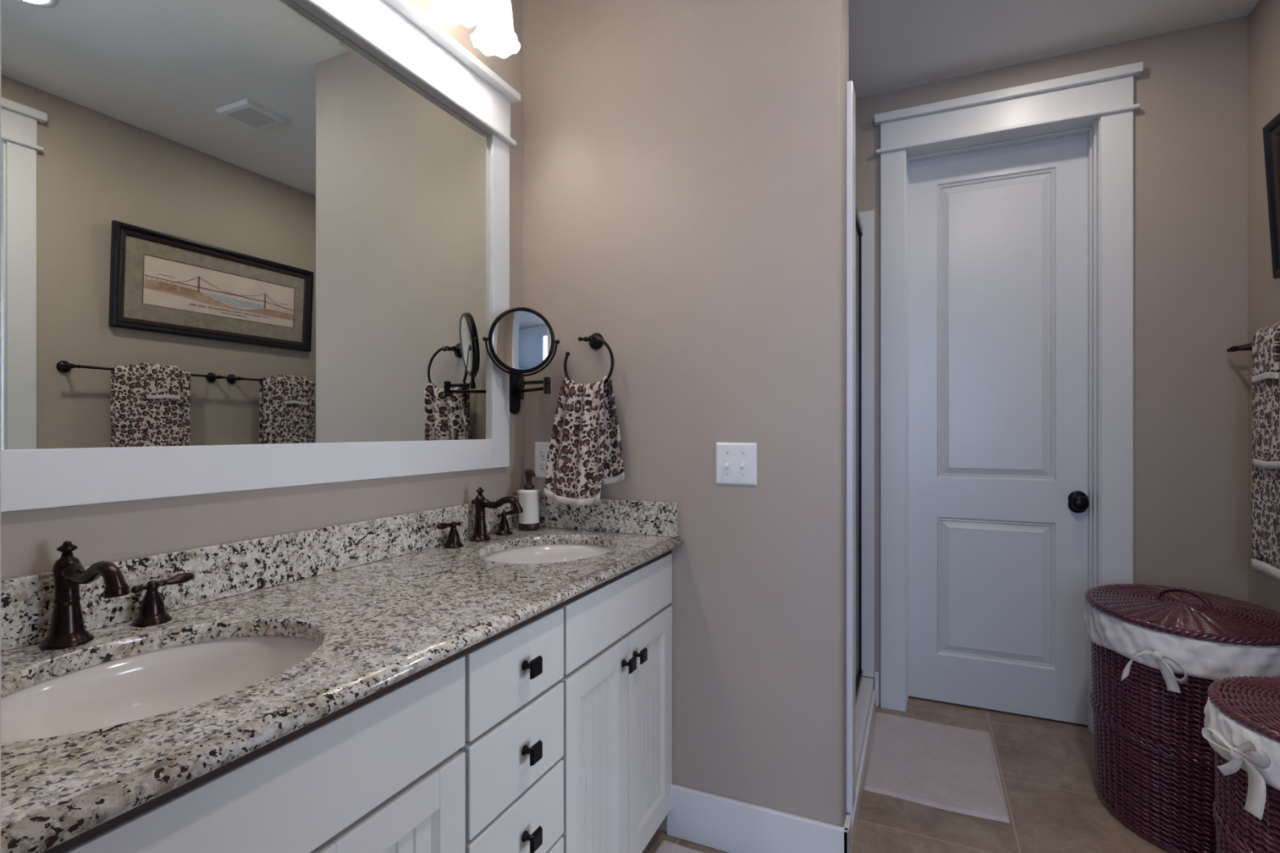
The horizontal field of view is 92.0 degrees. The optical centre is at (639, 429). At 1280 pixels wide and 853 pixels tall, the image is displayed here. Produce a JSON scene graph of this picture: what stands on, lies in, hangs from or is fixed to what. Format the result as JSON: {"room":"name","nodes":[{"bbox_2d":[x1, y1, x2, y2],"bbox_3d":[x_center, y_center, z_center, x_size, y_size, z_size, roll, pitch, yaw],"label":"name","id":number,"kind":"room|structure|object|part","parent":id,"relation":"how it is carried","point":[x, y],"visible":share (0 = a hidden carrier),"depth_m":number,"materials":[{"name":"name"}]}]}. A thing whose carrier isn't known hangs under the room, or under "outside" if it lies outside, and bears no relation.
{"room":"bathroom","nodes":[
{"label":"bathroom","id":0,"kind":"room"},
{"bbox_2d":[0,0,523,578],"bbox_3d":[-0.538,-0.135,1.936,0.120,2.720,3.160,0,0,24],"label":"wall","id":1,"kind":"structure","parent":0,"point":[30,539],"depth_m":1.29,"materials":[{"name":"paint"}]},
{"bbox_2d":[0,495,518,652],"bbox_3d":[-0.733,0.270,1.337,0.020,0.102,1.622,0,0,24],"label":"backsplash","id":2,"kind":"structure","parent":1,"relation":"attached to","point":[228,569],"depth_m":1.20,"materials":[{"name":"stone"}]},
{"bbox_2d":[0,0,520,511],"bbox_3d":[-0.694,-0.481,1.380,0.058,1.201,1.378,0,0,24],"label":"vanity mirror","id":3,"kind":"object","parent":1,"relation":"attached to","point":[246,245],"visible":1,"depth_m":1.22,"materials":[{"name":"white mirror"}]},
{"bbox_3d":[-0.709,0.074,1.390,0.022,0.090,1.170,0,0,24],"label":"rail","id":4,"kind":"part","parent":3,"relation":"part of","materials":[{"name":"paint"}]},
{"bbox_2d":[430,0,520,57],"bbox_3d":[-0.502,-1.220,1.605,0.221,0.290,0.474,0,0,24],"label":"vanity light","id":5,"kind":"object","parent":1,"relation":"attached to","point":[494,34],"visible":1,"depth_m":1.68,"materials":[{"name":"white glass"}]},
{"bbox_3d":[-0.465,-1.155,1.588,0.131,0.161,0.131,0,0,-43],"label":"lamp shade","id":6,"kind":"part","parent":5,"relation":"part of","materials":[{"name":"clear glass"}]},
{"bbox_3d":[-0.403,-1.155,1.724,0.131,0.161,0.131,0,0,2],"label":"lamp shade","id":7,"kind":"part","parent":5,"relation":"part of","materials":[{"name":"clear glass"}]},
{"bbox_3d":[-0.403,-1.120,1.724,0.028,0.042,0.030,0,0,24],"label":"bulb","id":8,"kind":"part","parent":5,"relation":"part of","materials":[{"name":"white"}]},
{"bbox_2d":[482,306,559,413],"bbox_3d":[-0.356,-0.214,1.935,0.212,0.325,0.212,0,0,24],"label":"magnifying mirror","id":9,"kind":"object","parent":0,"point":[521,340],"visible":0.99,"depth_m":1.91,"materials":[{"name":"black metal"}]},
{"bbox_3d":[-0.415,-0.137,2.048,0.012,0.170,0.054,0,0,24],"label":"wall plate","id":10,"kind":"part","parent":9,"relation":"part of","materials":[{"name":"black metal"}]},
{"bbox_3d":[-0.362,-0.275,1.900,0.183,0.181,0.025,0,0,-16],"label":"magnifying glass","id":11,"kind":"part","parent":9,"relation":"part of","materials":[{"name":"silver metal"}]},
{"bbox_3d":[-0.342,-0.127,1.961,0.028,0.052,0.219,0,0,-38],"label":"arm","id":12,"kind":"part","parent":9,"relation":"part of","materials":[{"name":"black metal"}]},
{"bbox_3d":[-0.323,-0.142,1.895,0.118,0.066,0.022,0,0,31],"label":"arm","id":13,"kind":"part","parent":9,"relation":"part of","materials":[{"name":"black metal"}]},
{"bbox_2d":[543,375,624,506],"bbox_3d":[-0.175,0.034,1.930,0.256,0.398,0.075,0,0,24],"label":"hand towel","id":14,"kind":"object","parent":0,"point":[584,453],"visible":1,"depth_m":1.92,"materials":[{"name":"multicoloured fabric"}]},
{"bbox_2d":[523,0,851,852],"bbox_3d":[0.111,-0.135,1.944,1.056,2.720,0.168,0,0,24],"label":"wall","id":15,"kind":"structure","parent":0,"point":[685,161],"depth_m":1.81,"materials":[{"name":"paint"}]},
{"bbox_2d":[534,442,549,478],"bbox_3d":[-0.323,0.101,2.061,0.070,0.120,0.009,0,0,24],"label":"outlet","id":16,"kind":"object","parent":15,"relation":"attached to","point":[541,449],"visible":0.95,"depth_m":2.06,"materials":[{"name":"white plastic"}]},
{"bbox_2d":[538,462,546,471],"bbox_3d":[-0.324,0.121,2.059,0.033,0.029,0.002,0,0,24],"label":"receptacle","id":17,"kind":"object","parent":16,"relation":"attached to","point":[542,465],"depth_m":2.06,"materials":[{"name":"white plastic"}]},
{"bbox_2d":[538,449,546,458],"bbox_3d":[-0.324,0.081,2.059,0.033,0.029,0.002,0,0,24],"label":"receptacle","id":18,"kind":"object","parent":16,"relation":"attached to","point":[542,453],"depth_m":2.06,"materials":[{"name":"white plastic"}]},
{"bbox_2d":[564,333,613,386],"bbox_3d":[-0.149,-0.214,1.948,0.178,0.195,0.071,0,0,24],"label":"towel ring","id":19,"kind":"object","parent":15,"relation":"attached to","point":[596,340],"visible":0.88,"depth_m":1.93,"materials":[{"name":"black metal"}]},
{"bbox_2d":[538,495,678,537],"bbox_3d":[-0.145,0.270,1.973,0.564,0.102,0.020,0,0,24],"label":"backsplash","id":20,"kind":"structure","parent":15,"relation":"attached to","point":[660,518],"depth_m":1.93,"materials":[{"name":"stone"}]},
{"bbox_2d":[715,442,756,485],"bbox_3d":[0.273,0.098,1.780,0.122,0.122,0.026,0,0,24],"label":"light switch","id":21,"kind":"object","parent":15,"relation":"attached to","point":[735,462],"visible":1,"depth_m":1.78,"materials":[{"name":"white plastic"}]},
{"bbox_2d":[846,80,855,813],"bbox_3d":[0.603,0.048,1.765,0.018,2.046,0.088,0,0,24],"label":"trim","id":22,"kind":"structure","parent":15,"relation":"attached to","point":[851,95],"depth_m":1.73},
{"bbox_2d":[641,696,1168,852],"bbox_3d":[0.692,1.250,1.723,2.554,0.050,3.790,0,0,24],"label":"floor","id":23,"kind":"structure","parent":0,"point":[1046,766],"depth_m":2.00,"materials":[{"name":"tile"}]},
{"bbox_2d":[62,656,465,852],"bbox_3d":[-0.650,0.788,0.845,0.576,0.874,0.627,0,0,24],"label":"base cabinet","id":24,"kind":"object","parent":23,"relation":"on","point":[386,774],"visible":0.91,"depth_m":0.81,"materials":[{"name":"paint"}]},
{"bbox_2d":[0,526,684,852],"bbox_3d":[-0.473,0.347,1.230,0.582,0.050,1.644,0,0,24],"label":"countertop","id":25,"kind":"structure","parent":24,"relation":"on","point":[379,627],"depth_m":0.90,"materials":[{"name":"stone"}]},
{"bbox_2d":[38,540,194,650],"bbox_3d":[-0.810,0.244,0.908,0.179,0.155,0.356,0,0,24],"label":"faucet","id":26,"kind":"object","parent":25,"relation":"on","point":[67,628],"visible":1,"depth_m":0.92,"materials":[{"name":"brown metal"}]},
{"bbox_3d":[-0.864,0.177,0.932,0.024,0.021,0.024,0,0,24],"label":"lift knob","id":27,"kind":"part","parent":26,"relation":"part of","materials":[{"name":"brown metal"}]},
{"bbox_3d":[-0.792,0.214,0.899,0.139,0.050,0.030,0,0,24],"label":"spout","id":28,"kind":"part","parent":26,"relation":"part of","materials":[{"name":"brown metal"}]},
{"bbox_3d":[-0.817,0.287,1.035,0.054,0.070,0.054,0,0,24],"label":"handle","id":29,"kind":"part","parent":26,"relation":"part of","materials":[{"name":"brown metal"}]},
{"bbox_3d":[-0.809,0.259,1.050,0.018,0.019,0.095,0,0,24],"label":"lever","id":30,"kind":"part","parent":26,"relation":"part of","materials":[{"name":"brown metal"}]},
{"bbox_2d":[0,635,319,742],"bbox_3d":[-0.655,0.436,0.844,0.394,0.169,0.484,0,0,24],"label":"sink","id":31,"kind":"object","parent":25,"relation":"in","point":[135,687],"visible":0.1,"depth_m":0.97,"materials":[{"name":"white ceramic"}]},
{"bbox_2d":[436,487,523,548],"bbox_3d":[-0.414,0.244,1.781,0.179,0.155,0.356,0,0,24],"label":"faucet","id":32,"kind":"object","parent":25,"relation":"on","point":[480,533],"visible":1,"depth_m":1.79,"materials":[{"name":"brown metal"}]},
{"bbox_3d":[-0.520,0.259,1.686,0.018,0.019,0.095,0,0,24],"label":"lever","id":33,"kind":"part","parent":32,"relation":"part of","materials":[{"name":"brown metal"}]},
{"bbox_3d":[-0.514,0.287,1.702,0.054,0.070,0.054,0,0,24],"label":"handle","id":34,"kind":"part","parent":32,"relation":"part of","materials":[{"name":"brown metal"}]},
{"bbox_3d":[-0.467,0.177,1.805,0.024,0.021,0.024,0,0,24],"label":"lift knob","id":35,"kind":"part","parent":32,"relation":"part of","materials":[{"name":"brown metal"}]},
{"bbox_3d":[-0.395,0.214,1.772,0.139,0.050,0.030,0,0,24],"label":"spout","id":36,"kind":"part","parent":32,"relation":"part of","materials":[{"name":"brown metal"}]},
{"bbox_3d":[-0.420,0.287,1.908,0.054,0.070,0.054,0,0,24],"label":"handle","id":37,"kind":"part","parent":32,"relation":"part of","materials":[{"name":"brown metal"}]},
{"bbox_3d":[-0.412,0.259,1.923,0.018,0.019,0.095,0,0,24],"label":"lever","id":38,"kind":"part","parent":32,"relation":"part of","materials":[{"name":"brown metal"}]},
{"bbox_2d":[518,469,539,531],"bbox_3d":[-0.359,0.225,1.995,0.069,0.195,0.069,0,0,12],"label":"soap dispenser","id":39,"kind":"object","parent":25,"relation":"on","point":[528,497],"visible":0.99,"depth_m":1.97,"materials":[{"name":"white"}]},
{"bbox_2d":[518,488,539,524],"bbox_3d":[-0.359,0.246,1.995,0.069,0.108,0.069,0,0,24],"label":"bottle","id":40,"kind":"object","parent":39,"relation":"on","point":[528,499],"depth_m":1.97,"materials":[{"name":"white ceramic"}]},
{"bbox_2d":[483,543,612,564],"bbox_3d":[-0.246,0.436,1.694,0.394,0.169,0.484,0,0,24],"label":"sink","id":41,"kind":"object","parent":25,"relation":"in","point":[557,553],"visible":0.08,"depth_m":1.88,"materials":[{"name":"white ceramic"}]},
{"bbox_3d":[-0.361,0.838,0.885,0.020,0.609,0.308,0,0,24],"label":"door","id":42,"kind":"part","parent":24,"relation":"part of","materials":[{"name":"paint"}]},
{"bbox_2d":[457,607,564,852],"bbox_3d":[-0.455,0.788,1.274,0.576,0.874,0.310,0,0,24],"label":"drawers","id":43,"kind":"object","parent":23,"relation":"on","point":[513,748],"visible":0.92,"depth_m":1.15,"materials":[{"name":"paint"}]},
{"bbox_3d":[-0.231,0.610,1.172,0.020,0.156,0.299,0,0,24],"label":"drawer","id":44,"kind":"part","parent":43,"relation":"part of","materials":[{"name":"paint"}]},
{"bbox_3d":[-0.231,0.449,1.172,0.020,0.148,0.299,0,0,24],"label":"drawer","id":45,"kind":"part","parent":43,"relation":"part of","materials":[{"name":"paint"}]},
{"bbox_3d":[-0.231,0.773,1.172,0.020,0.155,0.299,0,0,24],"label":"drawer","id":46,"kind":"part","parent":43,"relation":"part of","materials":[{"name":"paint"}]},
{"bbox_3d":[-0.205,0.771,1.166,0.032,0.035,0.035,0,0,24],"label":"knob","id":47,"kind":"part","parent":43,"relation":"part of","materials":[{"name":"black metal"}]},
{"bbox_3d":[-0.205,0.608,1.166,0.032,0.035,0.035,0,0,24],"label":"knob","id":48,"kind":"part","parent":43,"relation":"part of","materials":[{"name":"black metal"}]},
{"bbox_3d":[-0.205,0.447,1.166,0.032,0.035,0.035,0,0,24],"label":"knob","id":49,"kind":"part","parent":43,"relation":"part of","materials":[{"name":"black metal"}]},
{"bbox_3d":[-0.231,1.000,1.172,0.020,0.283,0.299,0,0,24],"label":"drawer","id":50,"kind":"part","parent":43,"relation":"part of","materials":[{"name":"paint"}]},
{"bbox_2d":[558,553,671,852],"bbox_3d":[-0.262,0.788,1.698,0.576,0.874,0.619,0,0,24],"label":"base cabinet","id":51,"kind":"object","parent":23,"relation":"on","point":[617,678],"visible":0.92,"depth_m":1.54,"materials":[{"name":"paint"}]},
{"bbox_3d":[-0.102,0.838,1.456,0.020,0.609,0.304,0,0,24],"label":"door","id":52,"kind":"part","parent":51,"relation":"part of","materials":[{"name":"paint"}]},
{"bbox_3d":[-0.029,0.590,1.555,0.032,0.035,0.035,0,0,24],"label":"knob","id":53,"kind":"part","parent":51,"relation":"part of","materials":[{"name":"black metal"}]},
{"bbox_3d":[0.000,0.590,1.617,0.032,0.035,0.035,0,0,24],"label":"knob","id":54,"kind":"part","parent":51,"relation":"part of","materials":[{"name":"black metal"}]},
{"bbox_3d":[0.026,0.838,1.737,0.020,0.609,0.304,0,0,24],"label":"door","id":55,"kind":"part","parent":51,"relation":"part of","materials":[{"name":"paint"}]},
{"bbox_2d":[654,840,703,852],"bbox_3d":[0.124,1.218,1.399,0.471,0.012,0.760,0,0,24],"label":"bath mat","id":56,"kind":"object","parent":23,"relation":"on","point":[665,846],"visible":1,"depth_m":1.79,"materials":[{"name":"white fabric"}]},
{"bbox_2d":[848,677,875,852],"bbox_3d":[0.747,1.163,2.260,0.150,0.124,1.110,0,0,24],"label":"shower curb","id":57,"kind":"object","parent":23,"relation":"on","point":[865,707],"visible":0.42,"depth_m":2.29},
{"bbox_2d":[855,204,862,705],"bbox_3d":[0.773,0.100,2.305,0.028,2.000,1.005,0,0,24],"label":"shower door","id":58,"kind":"structure","parent":57,"relation":"on","point":[859,229],"depth_m":2.73,"materials":[{"name":"black metal"}]},
{"bbox_2d":[862,712,1010,823],"bbox_3d":[1.083,1.218,2.292,0.434,0.012,0.636,0,0,24],"label":"bath mat","id":59,"kind":"object","parent":23,"relation":"on","point":[946,767],"visible":1,"depth_m":2.23,"materials":[{"name":"white fabric"}]},
{"bbox_2d":[1084,583,1279,852],"bbox_3d":[1.731,0.863,1.967,0.515,0.727,0.626,0,0,12],"label":"laundry hamper","id":60,"kind":"object","parent":23,"relation":"on","point":[1157,651],"visible":0.9,"depth_m":1.81,"materials":[{"name":"red wicker"}]},
{"bbox_3d":[1.731,0.567,1.967,0.508,0.038,0.630,0,0,24],"label":"woven lid","id":61,"kind":"part","parent":60,"relation":"part of","materials":[{"name":"red wicker"}]},
{"bbox_3d":[1.718,0.530,1.955,0.017,0.061,0.151,0,0,-29],"label":"lid handle","id":62,"kind":"part","parent":60,"relation":"part of","materials":[{"name":"red wicker"}]},
{"bbox_2d":[1201,675,1279,852],"bbox_3d":[1.536,0.899,1.353,0.447,0.654,0.492,0,0,44],"label":"laundry hamper","id":63,"kind":"object","parent":23,"relation":"on","point":[1242,720],"visible":1,"depth_m":1.37,"materials":[{"name":"wicker"}]},
{"bbox_3d":[1.536,0.633,1.354,0.426,0.038,0.486,0,0,24],"label":"woven lid","id":64,"kind":"part","parent":63,"relation":"part of","materials":[{"name":"wicker"}]},
{"bbox_2d":[855,15,1248,706],"bbox_3d":[1.233,-0.135,2.758,2.426,2.720,0.197,0,0,24],"label":"wall","id":65,"kind":"structure","parent":0,"point":[1190,122],"depth_m":2.31,"materials":[{"name":"paint"}]},
{"bbox_2d":[874,671,879,706],"bbox_3d":[1.616,1.149,2.483,1.261,0.153,0.016,0,0,24],"label":"baseboard","id":66,"kind":"structure","parent":65,"relation":"attached to","point":[876,673],"depth_m":2.73,"materials":[{"name":"paint"}]},
{"bbox_2d":[908,133,1088,724],"bbox_3d":[1.529,-0.007,2.670,0.688,2.444,0.104,0,0,24],"label":"door","id":67,"kind":"structure","parent":65,"relation":"in","point":[998,502],"depth_m":2.67,"materials":[{"name":"paint"}]},
{"bbox_3d":[1.795,0.298,2.523,0.060,0.060,0.056,0,0,24],"label":"knob","id":68,"kind":"part","parent":67,"relation":"part of","materials":[{"name":"black metal"}]},
{"bbox_2d":[874,61,1142,734],"bbox_3d":[1.505,-0.080,2.617,0.946,2.609,0.229,0,0,24],"label":"trim","id":69,"kind":"structure","parent":65,"relation":"attached to","point":[1098,104],"depth_m":2.50,"materials":[{"name":"paint"}]},
{"bbox_3d":[1.467,-1.301,2.534,0.946,0.166,0.046,0,0,24],"label":"head casing","id":70,"kind":"part","parent":69,"relation":"part of","materials":[{"name":"paint"}]},
{"bbox_2d":[848,0,1259,97],"bbox_3d":[0.692,-1.535,1.723,2.554,0.080,3.790,0,0,24],"label":"ceiling","id":71,"kind":"structure","parent":0,"point":[894,44],"depth_m":2.31,"materials":[{"name":"white paint"}]},
{"bbox_2d":[1248,0,1279,613],"bbox_3d":[1.632,-0.135,0.850,0.120,2.720,2.977,0,0,24],"label":"wall","id":72,"kind":"structure","parent":0,"point":[1264,20],"depth_m":2.15,"materials":[{"name":"paint"}]},
{"bbox_2d":[1226,342,1252,351],"bbox_3d":[1.986,-0.285,1.872,0.080,0.054,0.736,0,0,24],"label":"towel bar","id":73,"kind":"object","parent":72,"relation":"attached to","point":[1247,346],"visible":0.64,"depth_m":2.15,"materials":[{"name":"black metal"}]},
{"bbox_3d":[2.122,-0.285,2.171,0.080,0.054,0.078,0,0,24],"label":"post","id":74,"kind":"part","parent":73,"relation":"part of","materials":[{"name":"black metal"}]},
{"bbox_2d":[1251,322,1279,382],"bbox_3d":[1.957,-0.238,1.883,0.092,0.177,0.148,0,0,24],"label":"washcloth","id":75,"kind":"object","parent":73,"relation":"on","point":[1265,342],"visible":1,"depth_m":1.89,"materials":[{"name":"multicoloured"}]},
{"bbox_2d":[1251,382,1279,583],"bbox_3d":[1.946,0.080,1.858,0.049,0.765,0.331,0,0,24],"label":"bath towel","id":76,"kind":"object","parent":73,"relation":"hanging from","point":[1265,482],"visible":0.6,"depth_m":1.94,"materials":[{"name":"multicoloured fabric"}]},
{"bbox_2d":[1262,112,1279,279],"bbox_3d":[1.841,-0.741,1.532,0.056,0.501,1.054,0,0,24],"label":"framed picture","id":77,"kind":"object","parent":72,"relation":"attached to","point":[1271,131],"visible":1,"depth_m":1.99,"materials":[{"name":"black wood"}]},
{"bbox_2d":[1253,334,1279,469],"bbox_3d":[1.951,-0.098,1.870,0.071,0.436,0.219,0,0,24],"label":"hand towel","id":78,"kind":"object","parent":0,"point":[1267,392],"visible":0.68,"depth_m":1.90,"materials":[{"name":"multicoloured fabric"}]},
{"bbox_3d":[-0.059,-0.135,0.060,2.306,2.720,0.140,0,0,24],"label":"wall","id":79,"kind":"structure","parent":0,"visible":0},
{"bbox_2d":[0,0,0,852],"bbox_3d":[0.140,-0.075,-0.018,1.190,2.600,0.164,0,0,24],"label":"trim","id":80,"kind":"structure","parent":79,"relation":"attached to","point":[0,0],"depth_m":0.25,"materials":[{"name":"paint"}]}
]}

